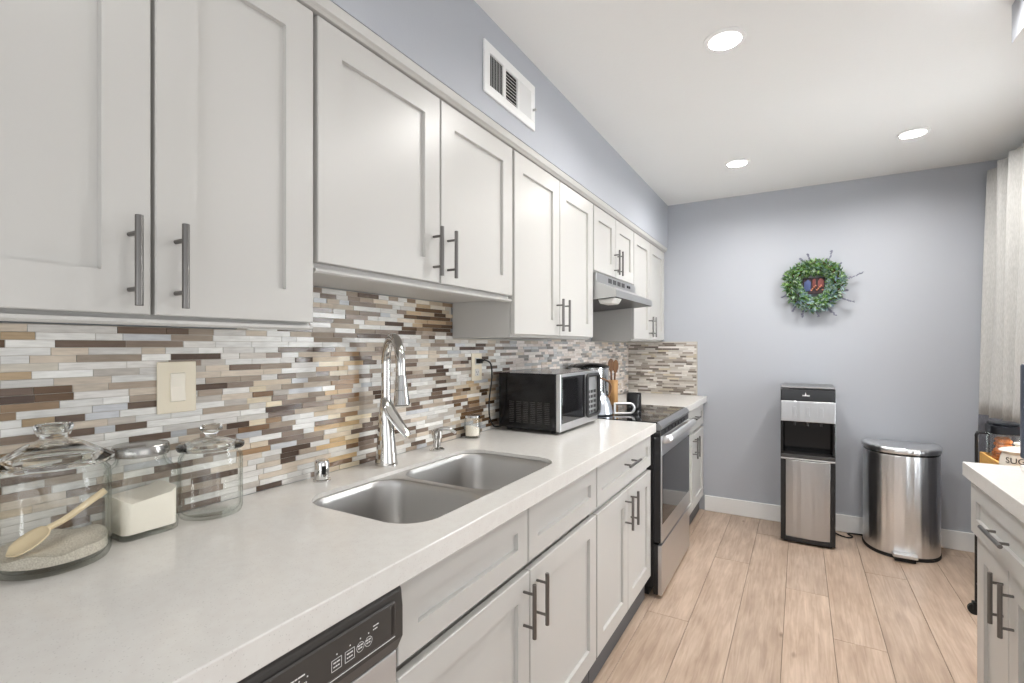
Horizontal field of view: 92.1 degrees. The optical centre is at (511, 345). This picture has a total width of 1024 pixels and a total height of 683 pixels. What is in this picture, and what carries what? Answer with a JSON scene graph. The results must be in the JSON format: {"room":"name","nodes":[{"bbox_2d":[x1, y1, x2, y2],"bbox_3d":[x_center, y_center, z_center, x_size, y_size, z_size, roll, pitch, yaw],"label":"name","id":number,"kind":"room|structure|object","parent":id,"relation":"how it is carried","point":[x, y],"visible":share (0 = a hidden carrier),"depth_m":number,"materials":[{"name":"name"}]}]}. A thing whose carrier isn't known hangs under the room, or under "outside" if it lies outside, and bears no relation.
{"room":"kitchen","nodes":[
{"label":"kitchen","id":0,"kind":"room"},
{"bbox_2d":[0,286,628,546],"bbox_3d":[-0.626,0.076,1.661,0.112,2.560,6.640,0,0,30],"label":"wall","id":1,"kind":"structure","parent":0,"point":[295,399],"depth_m":1.37,"materials":[{"name":"tile"}]},
{"bbox_2d":[0,0,312,329],"bbox_3d":[-0.768,-0.421,0.955,0.357,0.767,0.697,0,0,30],"label":"upper cabinet","id":2,"kind":"object","parent":1,"relation":"attached to","point":[156,156],"visible":1,"depth_m":0.90,"materials":[{"name":"grey paint"}]},
{"bbox_2d":[157,361,195,414],"bbox_3d":[-0.818,0.101,1.208,0.012,0.125,0.088,0,0,30],"label":"light switch","id":3,"kind":"object","parent":1,"relation":"attached to","point":[176,381],"visible":1,"depth_m":1.20,"materials":[{"name":"beige plastic"}]},
{"bbox_2d":[313,15,511,302],"bbox_3d":[-0.351,-0.492,1.670,0.357,0.626,0.943,0,0,30],"label":"upper cabinet","id":4,"kind":"object","parent":1,"relation":"attached to","point":[412,198],"visible":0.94,"depth_m":1.46,"materials":[{"name":"grey paint"}]},
{"bbox_2d":[471,353,481,380],"bbox_3d":[-0.166,0.099,2.331,0.007,0.128,0.083,0,0,30],"label":"wall outlet","id":5,"kind":"object","parent":1,"relation":"attached to","point":[476,369],"visible":0.99,"depth_m":2.32,"materials":[{"name":"beige plastic"}]},
{"bbox_2d":[475,358,478,375],"bbox_3d":[-0.164,0.098,2.330,0.002,0.086,0.033,0,0,30],"label":"receptacle","id":6,"kind":"object","parent":5,"relation":"attached to","point":[476,364],"depth_m":2.33,"materials":[{"name":"white plastic"}]},
{"bbox_2d":[452,150,592,339],"bbox_3d":[0.116,-0.421,2.472,0.357,0.768,0.892,0,0,30],"label":"upper cabinet","id":7,"kind":"object","parent":1,"relation":"attached to","point":[552,296],"visible":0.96,"depth_m":2.26,"materials":[{"name":"grey paint"}]},
{"bbox_2d":[593,205,633,284],"bbox_3d":[0.541,-0.613,3.201,0.357,0.385,0.776,0,0,30],"label":"upper cabinet","id":8,"kind":"object","parent":1,"relation":"attached to","point":[613,242],"visible":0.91,"depth_m":3.07,"materials":[{"name":"grey paint"}]},
{"bbox_2d":[593,272,651,312],"bbox_3d":[0.581,-0.330,3.180,0.443,0.179,0.772,0,0,30],"label":"range hood","id":9,"kind":"object","parent":8,"relation":"attached to","point":[609,294],"visible":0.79,"depth_m":2.97,"materials":[{"name":"silver metal"}]},
{"bbox_2d":[598,297,620,304],"bbox_3d":[0.567,-0.257,2.859,0.100,0.034,0.130,0,0,30],"label":"lamp","id":10,"kind":"object","parent":9,"relation":"attached to","point":[611,300],"depth_m":2.81,"materials":[{"name":"white"}]},
{"bbox_2d":[608,278,624,287],"bbox_3d":[0.659,-0.393,3.105,0.001,0.027,0.317,0,0,30],"label":"vent","id":11,"kind":"object","parent":9,"relation":"attached to","point":[612,282],"depth_m":3.08,"materials":[{"name":"grey metal"}]},
{"bbox_2d":[592,232,663,341],"bbox_3d":[0.967,-0.421,3.932,0.357,0.768,0.900,0,0,30],"label":"upper cabinet","id":12,"kind":"object","parent":1,"relation":"attached to","point":[642,324],"visible":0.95,"depth_m":3.66,"materials":[{"name":"grey paint"}]},
{"bbox_2d":[330,0,667,247],"bbox_3d":[-0.461,-1.021,1.507,0.352,0.366,6.540,0,0,30],"label":"wall","id":13,"kind":"structure","parent":0,"point":[444,38],"depth_m":1.90,"materials":[{"name":"grey paint"}]},
{"bbox_2d":[296,0,666,251],"bbox_3d":[0.112,-0.822,2.492,0.349,0.032,4.258,0,0,30],"label":"trim","id":14,"kind":"structure","parent":13,"relation":"attached to","point":[330,12],"depth_m":1.59,"materials":[{"name":"grey paint"}]},
{"bbox_2d":[483,38,536,130],"bbox_3d":[0.004,-1.006,1.928,0.027,0.188,0.388,0,0,30],"label":"air vent","id":15,"kind":"object","parent":13,"relation":"in","point":[502,81],"visible":1,"depth_m":1.91,"materials":[{"name":"white metal"}]},
{"bbox_2d":[474,0,1023,205],"bbox_3d":[0.482,-1.254,1.016,2.675,0.100,6.640,0,0,30],"label":"ceiling","id":16,"kind":"structure","parent":0,"point":[815,92],"depth_m":2.24,"materials":[{"name":"white paint"}]},
{"bbox_2d":[703,27,746,51],"bbox_3d":[0.836,-1.216,1.941,0.158,0.036,0.158,0,0,30],"label":"recessed light","id":17,"kind":"object","parent":16,"relation":"in","point":[728,38],"visible":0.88,"depth_m":1.95,"materials":[{"name":"white paint"}]},
{"bbox_2d":[724,158,749,167],"bbox_3d":[1.481,-1.216,3.249,0.158,0.036,0.158,0,0,30],"label":"recessed light","id":18,"kind":"object","parent":16,"relation":"in","point":[734,163],"visible":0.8,"depth_m":3.27,"materials":[{"name":"white paint"}]},
{"bbox_2d":[895,127,930,138],"bbox_3d":[2.267,-1.216,2.792,0.158,0.036,0.158,0,0,30],"label":"recessed light","id":19,"kind":"object","parent":16,"relation":"in","point":[919,131],"visible":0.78,"depth_m":2.80,"materials":[{"name":"white paint"}]},
{"bbox_2d":[593,509,976,682],"bbox_3d":[0.482,1.381,1.016,2.675,0.050,6.640,0,0,30],"label":"floor","id":20,"kind":"structure","parent":0,"point":[744,603],"depth_m":2.47,"materials":[{"name":"brown wood"}]},
{"bbox_2d":[238,586,402,682],"bbox_3d":[-0.631,0.900,0.863,0.627,0.872,0.599,0,0,30],"label":"dishwasher","id":21,"kind":"object","parent":20,"relation":"on","point":[359,648],"visible":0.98,"depth_m":0.85,"materials":[{"name":"grey plastic"}]},
{"bbox_2d":[291,623,394,682],"bbox_3d":[-0.352,0.531,0.721,0.003,0.049,0.515,0,0,30],"label":"print","id":22,"kind":"object","parent":21,"relation":"attached to","point":[340,660],"depth_m":0.84,"materials":[{"name":"white"}]},
{"bbox_2d":[395,468,595,682],"bbox_3d":[-0.200,0.911,1.603,0.667,0.890,1.104,0,0,30],"label":"base cabinet","id":23,"kind":"object","parent":20,"relation":"on","point":[516,603],"visible":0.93,"depth_m":1.39,"materials":[{"name":"grey paint"}]},
{"bbox_2d":[0,419,655,682],"bbox_3d":[-0.299,0.436,1.456,0.658,0.049,3.114,0,0,30],"label":"countertop","id":24,"kind":"structure","parent":23,"relation":"on","point":[220,600],"depth_m":0.89,"materials":[{"name":"white stone"}]},
{"bbox_2d":[0,422,114,580],"bbox_3d":[-0.869,0.280,0.937,0.180,0.264,0.180,0,0,30],"label":"glass jar","id":25,"kind":"object","parent":24,"relation":"on","point":[54,451],"visible":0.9,"depth_m":0.90,"materials":[{"name":"clear glass"}]},
{"bbox_2d":[0,524,107,570],"bbox_3d":[-0.869,0.379,0.937,0.159,0.026,0.159,0,0,30],"label":"sugar","id":26,"kind":"object","parent":25,"relation":"in","point":[61,546],"visible":0.86,"depth_m":0.91,"materials":[{"name":"white food"}]},
{"bbox_2d":[5,488,107,556],"bbox_3d":[-0.849,0.325,0.925,0.053,0.092,0.140,0,0,30],"label":"scoop","id":27,"kind":"object","parent":26,"relation":"on","point":[31,539],"visible":1,"depth_m":0.91,"materials":[{"name":"beige wood"}]},
{"bbox_2d":[5,526,50,556],"bbox_3d":[-0.870,0.351,0.890,0.053,0.038,0.059,0,0,30],"label":"bowl","id":28,"kind":"object","parent":27,"relation":"on","point":[28,541],"depth_m":0.89,"materials":[{"name":"beige wood"}]},
{"bbox_2d":[102,439,176,542],"bbox_3d":[-0.823,0.313,1.097,0.108,0.196,0.114,0,0,30],"label":"glass jar","id":29,"kind":"object","parent":24,"relation":"on","point":[142,448],"visible":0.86,"depth_m":1.07,"materials":[{"name":"clear glass"}]},
{"bbox_2d":[105,480,175,535],"bbox_3d":[-0.823,0.356,1.097,0.100,0.083,0.106,0,0,30],"label":"flour","id":30,"kind":"object","parent":29,"relation":"in","point":[151,506],"visible":0.98,"depth_m":1.07,"materials":[{"name":"white food"}]},
{"bbox_2d":[175,423,244,520],"bbox_3d":[-0.741,0.301,1.217,0.146,0.222,0.146,0,0,30],"label":"glass jar","id":31,"kind":"object","parent":24,"relation":"on","point":[211,443],"visible":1,"depth_m":1.18,"materials":[{"name":"clear glass"}]},
{"bbox_2d":[313,458,330,482],"bbox_3d":[-0.583,0.379,1.514,0.052,0.066,0.052,0,0,30],"label":"air gap cap","id":32,"kind":"object","parent":24,"relation":"on","point":[321,466],"visible":1,"depth_m":1.50,"materials":[{"name":"silver metal"}]},
{"bbox_2d":[375,333,410,466],"bbox_3d":[-0.382,0.184,1.662,0.104,0.456,0.237,0,0,-34],"label":"kitchen faucet","id":33,"kind":"object","parent":24,"relation":"on","point":[389,418],"visible":1,"depth_m":1.69,"materials":[{"name":"silver metal"}]},
{"bbox_2d":[313,453,549,523],"bbox_3d":[-0.201,0.526,1.555,0.453,0.204,0.835,0,0,30],"label":"sink","id":34,"kind":"object","parent":24,"relation":"in","point":[433,490],"visible":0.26,"depth_m":1.56,"materials":[{"name":"silver metal"}]},
{"bbox_2d":[429,426,456,451],"bbox_3d":[-0.277,0.366,1.966,0.105,0.093,0.060,0,0,-30],"label":"soap dispenser","id":35,"kind":"object","parent":24,"relation":"on","point":[436,433],"visible":1,"depth_m":1.94,"materials":[{"name":"silver metal"}]},
{"bbox_2d":[465,414,479,417],"bbox_3d":[-0.179,0.361,2.229,0.072,0.101,0.072,0,0,30],"label":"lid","id":36,"kind":"object","parent":24,"relation":"on","point":[466,415],"visible":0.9,"depth_m":2.21,"materials":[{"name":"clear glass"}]},
{"bbox_2d":[465,425,478,435],"bbox_3d":[-0.179,0.378,2.229,0.064,0.047,0.064,0,0,30],"label":"salt","id":37,"kind":"object","parent":36,"relation":"in","point":[469,430],"visible":1,"depth_m":2.20,"materials":[{"name":"white"}]},
{"bbox_2d":[476,359,600,433],"bbox_3d":[0.158,0.236,2.494,0.389,0.352,0.628,0,0,30],"label":"microwave","id":38,"kind":"object","parent":24,"relation":"on","point":[553,400],"visible":1,"depth_m":2.36,"materials":[{"name":"black metal"}]},
{"bbox_2d":[588,435,650,682],"bbox_3d":[0.285,0.911,2.434,0.667,0.890,0.810,0,0,30],"label":"base cabinet","id":39,"kind":"object","parent":20,"relation":"on","point":[622,512],"visible":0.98,"depth_m":2.23,"materials":[{"name":"grey paint"}]},
{"bbox_2d":[598,404,695,595],"bbox_3d":[0.721,0.882,3.117,0.737,0.949,0.764,0,0,30],"label":"range","id":40,"kind":"object","parent":20,"relation":"on","point":[669,467],"visible":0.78,"depth_m":2.80,"materials":[{"name":"silver metal"}]},
{"bbox_2d":[567,362,609,397],"bbox_3d":[0.493,0.256,3.191,0.272,0.301,0.272,0,0,30],"label":"stock pot","id":41,"kind":"object","parent":40,"relation":"on","point":[603,369],"visible":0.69,"depth_m":3.09,"materials":[{"name":"silver metal"}]},
{"bbox_2d":[598,377,612,415],"bbox_3d":[0.507,0.296,2.959,0.195,0.221,0.160,0,0,30],"label":"kettle","id":42,"kind":"object","parent":40,"relation":"on","point":[606,408],"visible":0.37,"depth_m":2.90,"materials":[{"name":"silver metal"}]},
{"bbox_2d":[609,380,617,404],"bbox_3d":[0.703,0.322,3.450,0.072,0.170,0.072,0,0,30],"label":"utensil holder","id":43,"kind":"object","parent":40,"relation":"on","point":[613,397],"visible":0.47,"depth_m":3.42,"materials":[{"name":"brown wood"}]},
{"bbox_2d":[608,359,613,379],"bbox_3d":[0.690,0.242,3.447,0.043,0.310,0.014,0,0,-8],"label":"wooden spoon","id":44,"kind":"object","parent":43,"relation":"in","point":[610,362],"visible":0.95,"depth_m":3.44,"materials":[{"name":"brown wood"}]},
{"bbox_2d":[608,359,613,371],"bbox_3d":[0.690,0.134,3.447,0.043,0.092,0.014,0,0,-8],"label":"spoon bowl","id":45,"kind":"object","parent":44,"relation":"on","point":[610,363],"depth_m":3.44,"materials":[{"name":"brown wood"}]},
{"bbox_2d":[613,360,618,379],"bbox_3d":[0.723,0.247,3.450,0.043,0.302,0.014,0,0,-7],"label":"wooden spoon","id":46,"kind":"object","parent":43,"relation":"in","point":[615,363],"visible":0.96,"depth_m":3.44,"materials":[{"name":"brown wood"}]},
{"bbox_2d":[613,360,618,372],"bbox_3d":[0.723,0.142,3.450,0.043,0.092,0.014,0,0,-8],"label":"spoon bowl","id":47,"kind":"object","parent":46,"relation":"on","point":[615,364],"depth_m":3.44,"materials":[{"name":"brown wood"}]},
{"bbox_2d":[614,402,635,414],"bbox_3d":[0.667,0.370,2.927,0.129,0.074,0.019,0,0,2],"label":"spoon rest","id":48,"kind":"object","parent":40,"relation":"on","point":[615,403],"visible":1,"depth_m":2.92,"materials":[{"name":"white ceramic"}]},
{"bbox_2d":[627,392,640,408],"bbox_3d":[0.801,0.357,3.247,0.102,0.099,0.122,0,0,30],"label":"mug","id":49,"kind":"object","parent":40,"relation":"on","point":[633,397],"visible":0.86,"depth_m":3.19,"materials":[{"name":"black ceramic"}]},
{"bbox_2d":[598,404,684,423],"bbox_3d":[0.685,0.414,3.138,0.654,0.013,0.764,0,0,30],"label":"cooktop","id":50,"kind":"object","parent":40,"relation":"in","point":[657,414],"depth_m":2.95,"materials":[{"name":"black glass"}]},
{"bbox_2d":[688,404,702,524],"bbox_3d":[1.111,0.911,3.851,0.667,0.890,0.870,0,0,30],"label":"base cabinet","id":51,"kind":"object","parent":20,"relation":"on","point":[696,432],"visible":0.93,"depth_m":3.77,"materials":[{"name":"grey paint"}]},
{"bbox_2d":[618,392,706,411],"bbox_3d":[1.101,0.436,3.858,0.658,0.049,0.882,0,0,30],"label":"countertop","id":52,"kind":"structure","parent":51,"relation":"on","point":[691,402],"depth_m":3.80,"materials":[{"name":"white stone"}]},
{"bbox_2d":[781,383,835,547],"bbox_3d":[2.091,0.816,3.499,0.324,1.079,0.351,0,0,30],"label":"water dispenser","id":53,"kind":"object","parent":20,"relation":"on","point":[808,411],"visible":1,"depth_m":3.37,"materials":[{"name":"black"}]},
{"bbox_2d":[781,450,834,461],"bbox_3d":[2.046,0.756,3.422,0.314,0.024,0.162,0,0,30],"label":"drip tray","id":54,"kind":"object","parent":53,"relation":"on","point":[790,455],"depth_m":3.40,"materials":[{"name":"grey plastic"}]},
{"bbox_2d":[836,533,862,537],"bbox_3d":[2.419,1.296,3.515,0.308,0.123,0.111,0,0,22],"label":"power cord","id":55,"kind":"object","parent":20,"relation":"on","point":[836,533],"visible":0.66,"depth_m":3.53,"materials":[{"name":"black rubber"}]},
{"bbox_2d":[862,439,941,563],"bbox_3d":[2.559,1.001,3.231,0.422,0.709,0.376,0,0,30],"label":"trash can","id":56,"kind":"object","parent":20,"relation":"on","point":[902,479],"visible":1,"depth_m":3.14,"materials":[{"name":"silver metal"}]},
{"bbox_2d":[967,431,1011,614],"bbox_3d":[2.275,0.890,2.120,0.326,0.932,0.743,0,0,30],"label":"rolling cart","id":57,"kind":"object","parent":20,"relation":"on","point":[985,457],"visible":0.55,"depth_m":2.49,"materials":[{"name":"black metal"}]},
{"bbox_2d":[980,452,998,464],"bbox_3d":[2.280,0.571,2.113,0.254,0.081,0.704,0,0,30],"label":"wooden tray","id":58,"kind":"object","parent":57,"relation":"on","point":[985,457],"depth_m":2.40,"materials":[{"name":"brown wood"}]},
{"bbox_2d":[985,420,1019,435],"bbox_3d":[2.366,0.484,2.375,0.118,0.236,0.134,0,0,30],"label":"lid","id":59,"kind":"object","parent":57,"relation":"on","point":[997,427],"visible":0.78,"depth_m":2.33,"materials":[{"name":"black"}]},
{"bbox_3d":[2.336,0.587,2.357,0.057,0.021,0.057,0,0,30],"label":"cookie","id":60,"kind":"object","parent":59,"relation":"in","visible":0},
{"bbox_3d":[2.338,0.565,2.355,0.057,0.022,0.057,0,0,30],"label":"cookie","id":61,"kind":"object","parent":60,"relation":"on","visible":0},
{"bbox_3d":[2.353,0.542,2.349,0.057,0.021,0.057,0,0,30],"label":"cookie","id":62,"kind":"object","parent":61,"relation":"on","visible":0},
{"bbox_3d":[2.345,0.520,2.353,0.057,0.021,0.057,0,0,30],"label":"cookie","id":63,"kind":"object","parent":62,"relation":"on","visible":0},
{"bbox_2d":[993,447,1001,452],"bbox_3d":[2.336,0.497,2.359,0.057,0.022,0.057,0,0,30],"label":"cookie","id":64,"kind":"object","parent":63,"relation":"on","point":[996,448],"visible":0.44,"depth_m":2.35,"materials":[{"name":"orange food"}]},
{"bbox_2d":[996,443,1011,447],"bbox_3d":[2.344,0.475,2.352,0.057,0.022,0.057,0,0,30],"label":"cookie","id":65,"kind":"object","parent":64,"relation":"on","point":[998,445],"visible":0.6,"depth_m":2.34,"materials":[{"name":"orange food"}]},
{"bbox_2d":[996,438,1012,443],"bbox_3d":[2.345,0.452,2.353,0.057,0.022,0.057,0,0,30],"label":"cookie","id":66,"kind":"object","parent":65,"relation":"on","point":[999,440],"visible":1,"depth_m":2.34,"materials":[{"name":"orange food"}]},
{"bbox_2d":[998,442,1023,466],"bbox_3d":[2.194,0.509,2.141,0.126,0.186,0.126,0,0,30],"label":"sugar canister","id":67,"kind":"object","parent":57,"relation":"on","point":[1010,455],"visible":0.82,"depth_m":2.13,"materials":[{"name":"beige ceramic"}]},
{"bbox_2d":[971,482,1023,682],"bbox_3d":[1.710,0.909,1.342,0.641,0.893,0.551,0,0,30],"label":"base cabinet","id":68,"kind":"object","parent":20,"relation":"on","point":[1000,535],"visible":0.99,"depth_m":1.50,"materials":[{"name":"grey paint"}]},
{"bbox_2d":[962,462,1023,522],"bbox_3d":[1.733,0.436,1.345,0.638,0.049,0.600,0,0,30],"label":"countertop","id":69,"kind":"structure","parent":68,"relation":"on","point":[1004,484],"depth_m":1.52,"materials":[{"name":"white stone"}]},
{"bbox_2d":[1020,363,1023,470],"bbox_3d":[1.749,0.234,1.539,0.242,0.356,0.120,0,0,30],"label":"screen","id":70,"kind":"object","parent":69,"relation":"on","point":[1021,365],"visible":1,"depth_m":1.59,"materials":[{"name":"grey plastic"}]},
{"bbox_2d":[628,159,1001,532],"bbox_3d":[2.169,0.076,3.811,2.575,2.560,0.112,0,0,30],"label":"wall","id":71,"kind":"structure","parent":0,"point":[901,360],"depth_m":3.62,"materials":[{"name":"grey paint"}]},
{"bbox_2d":[781,250,863,317],"bbox_3d":[2.260,-0.455,3.622,0.528,0.490,0.129,0,0,30],"label":"wreath","id":72,"kind":"object","parent":71,"relation":"attached to","point":[830,291],"visible":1,"depth_m":3.64,"materials":[{"name":"green plant"}]},
{"bbox_2d":[705,495,974,552],"bbox_3d":[2.381,1.294,3.626,1.823,0.125,0.016,0,0,30],"label":"baseboard","id":73,"kind":"structure","parent":71,"relation":"attached to","point":[950,539],"depth_m":3.81,"materials":[{"name":"white paint"}]},
{"bbox_2d":[1012,0,1023,43],"bbox_3d":[0.823,-1.137,-0.364,0.495,0.135,4.600,0,0,30],"label":"ceiling light","id":74,"kind":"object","parent":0,"point":[1018,5],"depth_m":1.70,"materials":[{"name":"white paint"}]},
{"bbox_3d":[1.569,0.076,0.324,0.100,2.560,6.540,0,0,30],"label":"wall","id":75,"kind":"structure","parent":0,"visible":0},
{"bbox_3d":[2.700,-1.056,2.386,0.025,0.049,1.742,0,0,30],"label":"curtain rod","id":76,"kind":"object","parent":75,"relation":"attached to","visible":0},
{"bbox_2d":[978,147,1023,462],"bbox_3d":[2.827,0.114,2.780,0.171,2.425,0.872,0,0,30],"label":"curtain","id":77,"kind":"object","parent":76,"relation":"hanging from","point":[1002,314],"visible":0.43,"depth_m":2.90,"materials":[{"name":"fabric"}]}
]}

